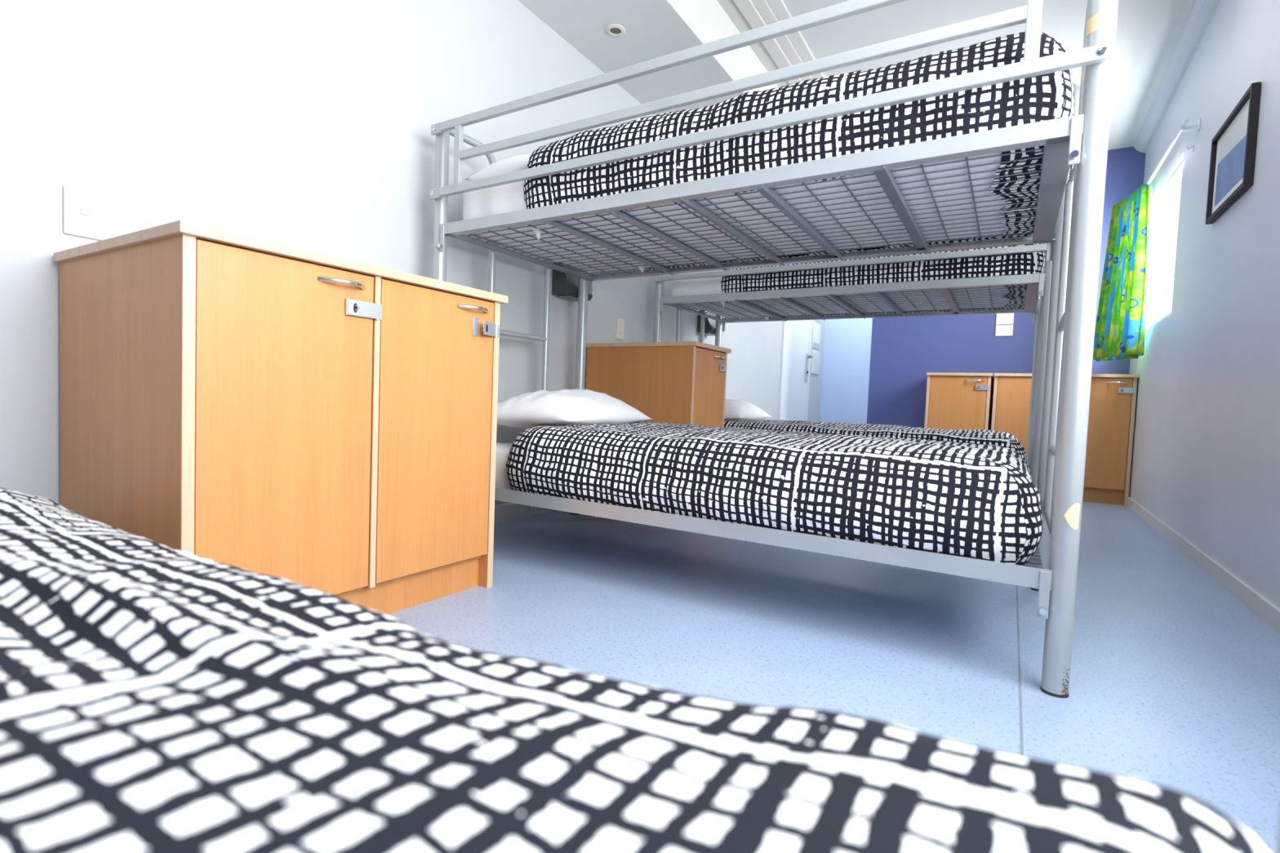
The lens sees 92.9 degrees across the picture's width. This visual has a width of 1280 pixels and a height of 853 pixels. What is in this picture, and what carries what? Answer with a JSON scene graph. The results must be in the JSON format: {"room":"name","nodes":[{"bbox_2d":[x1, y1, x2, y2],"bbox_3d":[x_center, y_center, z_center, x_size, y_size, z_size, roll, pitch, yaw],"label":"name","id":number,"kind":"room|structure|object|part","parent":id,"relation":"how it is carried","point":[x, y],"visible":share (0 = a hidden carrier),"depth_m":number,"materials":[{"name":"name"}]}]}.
{"room":"dormitory","nodes":[
{"label":"dormitory","id":0,"kind":"room"},
{"bbox_2d":[0,0,825,505],"bbox_3d":[-0.211,-0.861,3.567,0.120,2.585,9.540,4,3,31],"label":"wall","id":1,"kind":"structure","parent":0,"point":[305,124],"depth_m":1.92,"materials":[{"name":"white paint"}]},
{"bbox_2d":[62,185,106,239],"bbox_3d":[-1.393,-0.535,1.529,0.016,0.116,0.082,4,3,31],"label":"light switch","id":2,"kind":"object","parent":1,"relation":"attached to","point":[84,211],"visible":0.9,"depth_m":1.52,"materials":[{"name":"white plastic"}]},
{"bbox_2d":[493,502,557,524],"bbox_3d":[-0.613,0.405,2.913,0.014,0.085,7.720,4,3,31],"label":"baseboard","id":3,"kind":"structure","parent":1,"relation":"attached to","point":[505,512],"depth_m":2.92,"materials":[{"name":"beige paint"}]},
{"bbox_2d":[551,262,592,301],"bbox_3d":[-0.345,-0.741,3.128,0.120,0.166,0.190,4,3,31],"label":"wall lamp","id":4,"kind":"object","parent":1,"relation":"attached to","point":[565,286],"visible":0.62,"depth_m":3.06,"materials":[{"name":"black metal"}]},
{"bbox_2d":[556,295,577,301],"bbox_3d":[-0.349,-0.658,3.131,0.080,0.002,0.160,4,3,31],"label":"diffuser","id":5,"kind":"object","parent":4,"relation":"attached to","point":[574,298],"depth_m":3.10,"materials":[{"name":"white plastic"}]},
{"bbox_2d":[615,317,624,339],"bbox_3d":[-0.117,-0.581,3.621,0.016,0.122,0.070,4,3,31],"label":"power outlet","id":6,"kind":"object","parent":1,"relation":"attached to","point":[620,322],"visible":1,"depth_m":3.61,"materials":[{"name":"beige plastic"}]},
{"bbox_2d":[517,0,743,115],"bbox_3d":[-0.346,-1.931,2.550,0.606,0.020,7.561,4,3,31],"label":"ceiling","id":7,"kind":"structure","parent":1,"relation":"attached to","point":[654,29],"depth_m":3.04,"materials":[{"name":"grey paint"}]},
{"bbox_2d":[605,23,625,36],"bbox_3d":[-0.119,-1.927,2.963,0.096,0.007,0.096,4,3,31],"label":"recessed light","id":8,"kind":"object","parent":7,"relation":"in","point":[614,29],"visible":1,"depth_m":2.96,"materials":[{"name":"beige paint"}]},
{"bbox_3d":[-0.119,-1.928,2.963,0.053,0.003,0.053,4,3,31],"label":"bulb","id":9,"kind":"part","parent":8,"relation":"part of","materials":[{"name":"grey glass"}]},
{"bbox_2d":[697,311,715,336],"bbox_3d":[0.524,-0.770,4.553,0.120,0.166,0.190,4,3,31],"label":"wall lamp","id":10,"kind":"object","parent":1,"relation":"attached to","point":[709,324],"visible":0.62,"depth_m":4.49,"materials":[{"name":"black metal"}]},
{"bbox_2d":[704,333,715,336],"bbox_3d":[0.521,-0.688,4.557,0.080,0.002,0.160,4,3,31],"label":"diffuser","id":11,"kind":"object","parent":10,"relation":"attached to","point":[707,334],"depth_m":4.53,"materials":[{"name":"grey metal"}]},
{"bbox_2d":[778,320,813,421],"bbox_3d":[1.717,-0.677,6.571,0.109,2.100,0.970,4,3,31],"label":"door","id":12,"kind":"structure","parent":1,"relation":"in","point":[796,357],"depth_m":6.56,"materials":[{"name":"white paint"}]},
{"bbox_3d":[1.889,-0.670,6.888,0.010,0.310,0.060,4,3,31],"label":"lock plate","id":13,"kind":"part","parent":12,"relation":"part of","materials":[{"name":"metal"}]},
{"bbox_2d":[810,350,819,374],"bbox_3d":[2.079,-0.757,7.210,0.015,0.260,0.300,4,3,31],"label":"notice","id":14,"kind":"object","parent":1,"relation":"attached to","point":[815,360],"visible":1,"depth_m":7.18,"materials":[{"name":"paper"}]},
{"bbox_2d":[812,320,821,349],"bbox_3d":[2.092,-1.172,7.193,0.007,0.500,0.300,4,3,31],"label":"notice","id":15,"kind":"object","parent":1,"relation":"attached to","point":[816,323],"visible":0.61,"depth_m":7.19,"materials":[{"name":"white paper"}]},
{"bbox_2d":[386,501,1279,852],"bbox_3d":[0.927,0.568,2.903,2.970,0.120,9.600,4,3,31],"label":"floor","id":16,"kind":"structure","parent":0,"point":[1175,682],"depth_m":1.58,"materials":[{"name":"blue plastic"}]},
{"bbox_2d":[53,219,508,614],"bbox_3d":[-0.922,0.040,1.684,0.685,0.900,0.863,4,3,31],"label":"locker","id":17,"kind":"object","parent":16,"relation":"on","point":[316,420],"visible":0.97,"depth_m":1.38,"materials":[{"name":"brown wood"}]},
{"bbox_3d":[-1.151,0.057,1.344,0.650,0.878,0.022,4,3,31],"label":"panel","id":18,"kind":"part","parent":17,"relation":"part of","materials":[{"name":"brown wood"}]},
{"bbox_3d":[-0.773,0.020,1.350,0.018,0.767,0.379,4,3,31],"label":"door","id":19,"kind":"part","parent":17,"relation":"part of","materials":[{"name":"brown wood"}]},
{"bbox_3d":[-0.683,-0.334,1.414,0.040,0.012,0.120,4,3,31],"label":"handle","id":20,"kind":"part","parent":17,"relation":"part of","materials":[{"name":"silver metal"}]},
{"bbox_3d":[-0.959,0.390,1.710,0.610,0.015,0.790,4,3,31],"label":"panel","id":21,"kind":"part","parent":17,"relation":"part of","materials":[{"name":"brown wood"}]},
{"bbox_3d":[-0.562,0.012,1.695,0.018,0.767,0.383,4,3,31],"label":"door","id":22,"kind":"part","parent":17,"relation":"part of","materials":[{"name":"brown wood"}]},
{"bbox_3d":[-0.472,-0.341,1.760,0.040,0.012,0.120,4,3,31],"label":"handle","id":23,"kind":"part","parent":17,"relation":"part of","materials":[{"name":"silver metal"}]},
{"bbox_3d":[-0.728,0.042,2.037,0.650,0.878,0.022,4,3,31],"label":"panel","id":24,"kind":"part","parent":17,"relation":"part of","materials":[{"name":"brown wood"}]},
{"bbox_2d":[585,341,731,427],"bbox_3d":[0.095,0.007,3.350,0.685,0.895,0.439,4,3,31],"label":"locker","id":25,"kind":"object","parent":16,"relation":"on","point":[673,382],"visible":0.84,"depth_m":3.14,"materials":[{"name":"brown wood"}]},
{"bbox_3d":[-0.024,0.021,3.191,0.650,0.873,0.022,4,3,31],"label":"panel","id":26,"kind":"part","parent":25,"relation":"part of","materials":[{"name":"brown wood"}]},
{"bbox_3d":[0.349,-0.017,3.189,0.018,0.762,0.361,4,3,31],"label":"door","id":27,"kind":"part","parent":25,"relation":"part of","materials":[{"name":"brown wood"}]},
{"bbox_3d":[0.434,-0.367,3.246,0.040,0.012,0.120,4,3,31],"label":"handle","id":28,"kind":"part","parent":25,"relation":"part of","materials":[{"name":"silver metal"}]},
{"bbox_2d":[68,509,1279,852],"bbox_3d":[-0.705,0.351,0.452,2.010,0.405,0.989,4,3,31],"label":"bed","id":29,"kind":"object","parent":16,"relation":"on","point":[71,510],"visible":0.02,"depth_m":0.35,"materials":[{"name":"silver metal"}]},
{"bbox_2d":[173,549,213,562],"bbox_3d":[-0.736,0.236,0.436,1.860,0.135,0.831,4,3,31],"label":"mattress","id":30,"kind":"object","parent":29,"relation":"on","point":[187,553],"visible":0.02,"depth_m":0.81,"materials":[{"name":"white fabric"}]},
{"bbox_2d":[0,487,1272,852],"bbox_3d":[-0.631,0.226,0.391,1.822,0.215,0.961,4,3,31],"label":"duvet","id":31,"kind":"object","parent":30,"relation":"on","point":[155,697],"visible":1,"depth_m":0.30,"materials":[{"name":"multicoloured fabric"}]},
{"bbox_3d":[0.380,0.398,0.345,0.043,0.405,0.044,4,3,31],"label":"leg","id":32,"kind":"part","parent":29,"relation":"part of","materials":[{"name":"silver metal"}]},
{"bbox_2d":[429,0,1118,697],"bbox_3d":[0.315,-0.289,2.187,2.045,1.606,1.005,4,3,31],"label":"bunk bed","id":33,"kind":"object","parent":16,"relation":"on","point":[1068,216],"visible":0.79,"depth_m":1.61,"materials":[{"name":"silver metal"}]},
{"bbox_3d":[-0.771,-0.331,2.319,0.050,1.586,0.050,4,3,31],"label":"post","id":34,"kind":"part","parent":33,"relation":"part of","materials":[{"name":"silver metal"}]},
{"bbox_3d":[-0.738,-0.704,2.271,0.020,0.097,0.008,4,3,31],"label":"hook plate","id":35,"kind":"part","parent":33,"relation":"part of","materials":[{"name":"silver metal"}]},
{"bbox_2d":[495,443,512,489],"bbox_3d":[0.285,0.185,2.216,1.857,0.162,0.865,4,3,31],"label":"mattress","id":36,"kind":"object","parent":33,"relation":"on","point":[503,450],"visible":0.02,"depth_m":2.21,"materials":[{"name":"white fabric"}]},
{"bbox_2d":[506,421,1042,564],"bbox_3d":[0.401,0.141,2.129,1.672,0.261,0.955,4,3,31],"label":"duvet","id":37,"kind":"object","parent":36,"relation":"on","point":[976,501],"visible":0.99,"depth_m":1.62,"materials":[{"name":"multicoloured fabric"}]},
{"bbox_2d":[497,388,652,428],"bbox_3d":[-0.305,-0.072,2.528,0.480,0.173,0.640,4,3,28],"label":"pillow","id":38,"kind":"object","parent":37,"relation":"on","point":[576,406],"visible":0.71,"depth_m":2.31,"materials":[{"name":"white fabric"}]},
{"bbox_3d":[-0.300,-0.347,3.091,0.050,1.586,0.050,4,3,31],"label":"post","id":39,"kind":"part","parent":33,"relation":"part of","materials":[{"name":"silver metal"}]},
{"bbox_3d":[-0.249,-0.721,3.072,0.020,0.097,0.008,4,3,31],"label":"hook plate","id":40,"kind":"part","parent":33,"relation":"part of","materials":[{"name":"silver metal"}]},
{"bbox_2d":[462,151,1006,272],"bbox_3d":[0.322,-0.768,2.174,1.859,0.231,0.858,4,3,31],"label":"mattress","id":41,"kind":"object","parent":33,"relation":"on","point":[508,197],"visible":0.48,"depth_m":2.05,"materials":[{"name":"white fabric"}]},
{"bbox_2d":[464,154,531,181],"bbox_3d":[-0.377,-0.978,2.482,0.340,0.168,0.580,4,3,30],"label":"pillow","id":42,"kind":"object","parent":41,"relation":"on","point":[517,162],"visible":0.15,"depth_m":2.26,"materials":[{"name":"white fabric"}]},
{"bbox_2d":[523,31,1074,269],"bbox_3d":[0.479,-0.835,2.079,1.660,0.311,0.930,4,3,31],"label":"duvet","id":43,"kind":"object","parent":41,"relation":"on","point":[1047,96],"visible":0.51,"depth_m":1.58,"materials":[{"name":"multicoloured fabric"}]},
{"bbox_3d":[0.096,-0.683,1.784,1.954,0.039,0.035,4,3,31],"label":"rail","id":44,"kind":"part","parent":33,"relation":"part of","materials":[{"name":"silver metal"}]},
{"bbox_3d":[0.059,0.275,1.827,1.954,0.044,0.035,4,3,31],"label":"rail","id":45,"kind":"part","parent":33,"relation":"part of","materials":[{"name":"silver metal"}]},
{"bbox_3d":[0.566,-0.700,2.554,1.954,0.039,0.035,4,3,31],"label":"rail","id":46,"kind":"part","parent":33,"relation":"part of","materials":[{"name":"silver metal"}]},
{"bbox_3d":[0.871,0.363,1.312,0.020,0.102,0.008,4,3,31],"label":"hook plate","id":47,"kind":"part","parent":33,"relation":"part of","materials":[{"name":"silver metal"}]},
{"bbox_3d":[1.146,0.269,1.692,0.025,0.025,0.904,4,3,31],"label":"rail","id":48,"kind":"part","parent":33,"relation":"part of","materials":[{"name":"silver metal"}]},
{"bbox_3d":[1.401,-0.235,2.055,0.050,1.586,0.050,4,3,31],"label":"post","id":49,"kind":"part","parent":33,"relation":"part of","materials":[{"name":"silver metal"}]},
{"bbox_3d":[1.397,-0.613,2.070,0.020,0.097,0.008,4,3,31],"label":"hook plate","id":50,"kind":"part","parent":33,"relation":"part of","materials":[{"name":"silver metal"}]},
{"bbox_3d":[0.908,-0.596,1.269,0.020,0.097,0.008,4,3,31],"label":"hook plate","id":51,"kind":"part","parent":33,"relation":"part of","materials":[{"name":"silver metal"}]},
{"bbox_3d":[0.930,-0.219,1.284,0.050,1.586,0.050,4,3,31],"label":"post","id":52,"kind":"part","parent":33,"relation":"part of","materials":[{"name":"silver metal"}]},
{"bbox_2d":[653,242,1052,487],"bbox_3d":[1.185,-0.319,3.612,2.045,1.606,1.005,4,3,31],"label":"bunk bed","id":53,"kind":"object","parent":16,"relation":"on","point":[1037,285],"visible":0.51,"depth_m":3.31,"materials":[{"name":"grey metal"}]},
{"bbox_3d":[0.099,-0.360,3.745,0.050,1.586,0.050,4,3,31],"label":"post","id":54,"kind":"part","parent":53,"relation":"part of","materials":[{"name":"silver metal"}]},
{"bbox_3d":[0.132,-0.734,3.697,0.020,0.097,0.008,4,3,31],"label":"hook plate","id":55,"kind":"part","parent":53,"relation":"part of","materials":[{"name":"silver metal"}]},
{"bbox_3d":[0.570,-0.377,4.516,0.050,1.586,0.050,4,3,31],"label":"post","id":56,"kind":"part","parent":53,"relation":"part of","materials":[{"name":"silver metal"}]},
{"bbox_3d":[0.620,-0.751,4.497,0.020,0.097,0.008,4,3,31],"label":"hook plate","id":57,"kind":"part","parent":53,"relation":"part of","materials":[{"name":"silver metal"}]},
{"bbox_2d":[671,270,1007,319],"bbox_3d":[1.190,-0.798,3.602,1.856,0.231,0.863,4,3,31],"label":"mattress","id":58,"kind":"object","parent":53,"relation":"on","point":[704,286],"visible":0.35,"depth_m":3.59,"materials":[{"name":"white fabric"}]},
{"bbox_2d":[720,243,1045,318],"bbox_3d":[1.344,-0.866,3.504,1.651,0.313,0.926,4,3,31],"label":"duvet","id":59,"kind":"object","parent":58,"relation":"on","point":[1028,263],"visible":0.3,"depth_m":3.05,"materials":[{"name":"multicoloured fabric"}]},
{"bbox_3d":[0.965,-0.713,3.209,1.954,0.039,0.035,4,3,31],"label":"rail","id":60,"kind":"part","parent":53,"relation":"part of","materials":[{"name":"silver metal"}]},
{"bbox_3d":[1.435,-0.730,3.980,1.954,0.039,0.035,4,3,31],"label":"rail","id":61,"kind":"part","parent":53,"relation":"part of","materials":[{"name":"silver metal"}]},
{"bbox_3d":[2.270,-0.265,3.481,0.050,1.586,0.050,4,3,31],"label":"post","id":62,"kind":"part","parent":53,"relation":"part of","materials":[{"name":"silver metal"}]},
{"bbox_3d":[2.266,-0.643,3.495,0.020,0.097,0.008,4,3,31],"label":"hook plate","id":63,"kind":"part","parent":53,"relation":"part of","materials":[{"name":"silver metal"}]},
{"bbox_3d":[1.800,-0.249,2.709,0.050,1.586,0.050,4,3,31],"label":"post","id":64,"kind":"part","parent":53,"relation":"part of","materials":[{"name":"silver metal"}]},
{"bbox_3d":[1.778,-0.626,2.695,0.020,0.097,0.008,4,3,31],"label":"hook plate","id":65,"kind":"part","parent":53,"relation":"part of","materials":[{"name":"silver metal"}]},
{"bbox_3d":[1.155,0.154,3.641,1.856,0.164,0.858,4,3,31],"label":"mattress","id":66,"kind":"object","parent":53,"relation":"on","visible":0},
{"bbox_2d":[724,418,1027,465],"bbox_3d":[1.273,0.111,3.550,1.670,0.261,0.952,4,3,31],"label":"duvet","id":67,"kind":"object","parent":66,"relation":"on","point":[1006,440],"visible":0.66,"depth_m":3.19,"materials":[{"name":"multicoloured fabric"}]},
{"bbox_2d":[724,398,771,421],"bbox_3d":[0.539,-0.101,3.969,0.480,0.172,0.640,4,3,28],"label":"pillow","id":68,"kind":"object","parent":67,"relation":"on","point":[735,409],"visible":0.29,"depth_m":3.74,"materials":[{"name":"white fabric"}]},
{"bbox_2d":[924,372,994,430],"bbox_3d":[2.535,0.033,4.859,0.448,0.897,0.478,4,3,31],"label":"locker","id":69,"kind":"object","parent":16,"relation":"on","point":[953,401],"visible":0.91,"depth_m":4.67,"materials":[{"name":"brown wood"}]},
{"bbox_3d":[2.529,-0.349,4.598,0.120,0.012,0.040,4,3,31],"label":"handle","id":70,"kind":"part","parent":69,"relation":"part of","materials":[{"name":"silver metal"}]},
{"bbox_3d":[2.655,0.030,5.059,0.391,0.855,0.012,4,3,31],"label":"panel","id":71,"kind":"part","parent":69,"relation":"part of","materials":[{"name":"brown wood"}]},
{"bbox_3d":[2.719,0.055,4.768,0.022,0.875,0.442,4,3,31],"label":"panel","id":72,"kind":"part","parent":69,"relation":"part of","materials":[{"name":"brown wood"}]},
{"bbox_2d":[991,373,1139,506],"bbox_3d":[3.095,0.070,4.518,0.846,0.897,0.478,4,3,31],"label":"locker","id":73,"kind":"object","parent":16,"relation":"on","point":[1113,397],"visible":0.42,"depth_m":4.22,"materials":[{"name":"brown wood"}]},
{"bbox_3d":[2.756,0.058,4.746,0.022,0.875,0.442,4,3,31],"label":"panel","id":74,"kind":"part","parent":73,"relation":"part of","materials":[{"name":"brown wood"}]},
{"bbox_3d":[2.819,0.021,4.456,0.380,0.764,0.018,4,3,31],"label":"door","id":75,"kind":"part","parent":73,"relation":"part of","materials":[{"name":"brown wood"}]},
{"bbox_3d":[3.094,0.420,4.556,0.792,0.015,0.403,4,3,31],"label":"panel","id":76,"kind":"part","parent":73,"relation":"part of","materials":[{"name":"brown wood"}]},
{"bbox_3d":[3.165,0.044,4.246,0.384,0.764,0.018,4,3,31],"label":"door","id":77,"kind":"part","parent":73,"relation":"part of","materials":[{"name":"brown wood"}]},
{"bbox_3d":[3.260,-0.301,4.153,0.120,0.012,0.040,4,3,31],"label":"handle","id":78,"kind":"part","parent":73,"relation":"part of","materials":[{"name":"silver metal"}]},
{"bbox_3d":[3.450,0.103,4.323,0.022,0.875,0.442,4,3,31],"label":"panel","id":79,"kind":"part","parent":73,"relation":"part of","materials":[{"name":"brown wood"}]},
{"bbox_2d":[819,317,872,423],"bbox_3d":[2.686,-0.916,7.317,1.160,2.585,0.120,4,3,31],"label":"wall","id":80,"kind":"structure","parent":0,"point":[846,342],"depth_m":7.37,"materials":[{"name":"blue paint"}]},
{"bbox_2d":[782,0,1195,150],"bbox_3d":[1.031,-2.133,2.783,2.970,0.120,9.600,4,3,31],"label":"ceiling","id":81,"kind":"structure","parent":0,"point":[1148,33],"depth_m":3.18,"materials":[{"name":"grey paint"}]},
{"bbox_2d":[666,0,777,93],"bbox_3d":[-0.063,-2.000,2.375,0.122,0.194,7.561,4,3,31],"label":"trim","id":82,"kind":"structure","parent":81,"relation":"attached to","point":[708,21],"depth_m":3.09,"materials":[{"name":"beige paint"}]},
{"bbox_2d":[717,0,801,86],"bbox_3d":[0.037,-2.074,2.283,0.150,0.030,7.411,4,3,31],"label":"trim","id":83,"kind":"structure","parent":81,"relation":"attached to","point":[744,14],"depth_m":3.21,"materials":[{"name":"beige paint"}]},
{"bbox_2d":[751,0,824,80],"bbox_3d":[0.155,-2.070,2.212,0.125,0.022,7.411,4,3,31],"label":"trim","id":84,"kind":"structure","parent":81,"relation":"attached to","point":[793,45],"depth_m":3.27,"materials":[{"name":"beige paint"}]},
{"bbox_2d":[866,146,1145,430],"bbox_3d":[2.896,-0.804,4.978,1.880,2.585,0.120,4,3,31],"label":"wall","id":85,"kind":"structure","parent":0,"point":[904,349],"depth_m":5.09,"materials":[{"name":"blue paint"}]},
{"bbox_2d":[995,324,1013,336],"bbox_3d":[2.922,-0.771,4.883,0.120,0.087,0.016,4,3,31],"label":"wall plate","id":86,"kind":"object","parent":85,"relation":"attached to","point":[1001,330],"visible":1,"depth_m":4.88,"materials":[{"name":"beige plastic"}]},
{"bbox_2d":[995,312,1013,324],"bbox_3d":[2.926,-0.864,4.879,0.120,0.093,0.016,4,3,31],"label":"wall plate","id":87,"kind":"object","parent":85,"relation":"attached to","point":[1002,318],"visible":0.88,"depth_m":4.87,"materials":[{"name":"beige plastic"}]},
{"bbox_2d":[1128,0,1279,608],"bbox_3d":[1.689,-0.686,1.293,0.070,2.585,7.632,4,3,32],"label":"wall","id":88,"kind":"structure","parent":0,"point":[1206,455],"depth_m":2.51,"materials":[{"name":"grey paint"}]},
{"bbox_2d":[1145,160,1182,330],"bbox_3d":[3.214,-1.055,3.711,0.040,0.867,1.000,4,3,31],"label":"window","id":89,"kind":"structure","parent":88,"relation":"in","point":[1176,177],"depth_m":4.10,"materials":[{"name":"white paint"}]},
{"bbox_2d":[1146,116,1200,184],"bbox_3d":[3.121,-1.507,3.652,0.078,0.063,1.661,4,3,32],"label":"curtain rod","id":90,"kind":"object","parent":88,"relation":"attached to","point":[1186,120],"visible":0.67,"depth_m":3.13,"materials":[{"name":"white paint"}]},
{"bbox_2d":[1092,182,1152,361],"bbox_3d":[3.231,-0.996,4.072,0.100,1.112,0.572,3,3,16],"label":"curtain","id":91,"kind":"object","parent":90,"relation":"hanging from","point":[1120,325],"visible":1,"depth_m":4.01,"materials":[{"name":"multicoloured fabric"}]},
{"bbox_3d":[3.104,-1.522,3.677,0.017,0.037,1.635,4,3,31],"label":"rod","id":92,"kind":"part","parent":90,"relation":"part of","materials":[{"name":"white paint"}]},
{"bbox_2d":[1133,0,1220,152],"bbox_3d":[1.681,-1.951,1.283,0.075,0.060,7.412,4,3,32],"label":"trim","id":93,"kind":"structure","parent":88,"relation":"attached to","point":[1202,11],"depth_m":3.36,"materials":[{"name":"grey paint"}]},
{"bbox_2d":[1127,497,1279,635],"bbox_3d":[1.611,0.571,1.379,0.012,0.062,7.411,4,3,32],"label":"baseboard","id":94,"kind":"structure","parent":88,"relation":"attached to","point":[1255,602],"depth_m":2.26,"materials":[{"name":"beige paint"}]},
{"bbox_2d":[1204,81,1261,224],"bbox_3d":[2.368,-1.068,2.440,0.024,0.366,0.540,4,3,32],"label":"picture","id":95,"kind":"object","parent":88,"relation":"attached to","point":[1233,152],"visible":1,"depth_m":2.40},
{"bbox_2d":[1214,102,1248,205],"bbox_3d":[2.371,-1.083,2.438,0.001,0.276,0.420,4,3,32],"label":"print","id":96,"kind":"object","parent":95,"relation":"attached to","point":[1232,138],"depth_m":2.44}
]}

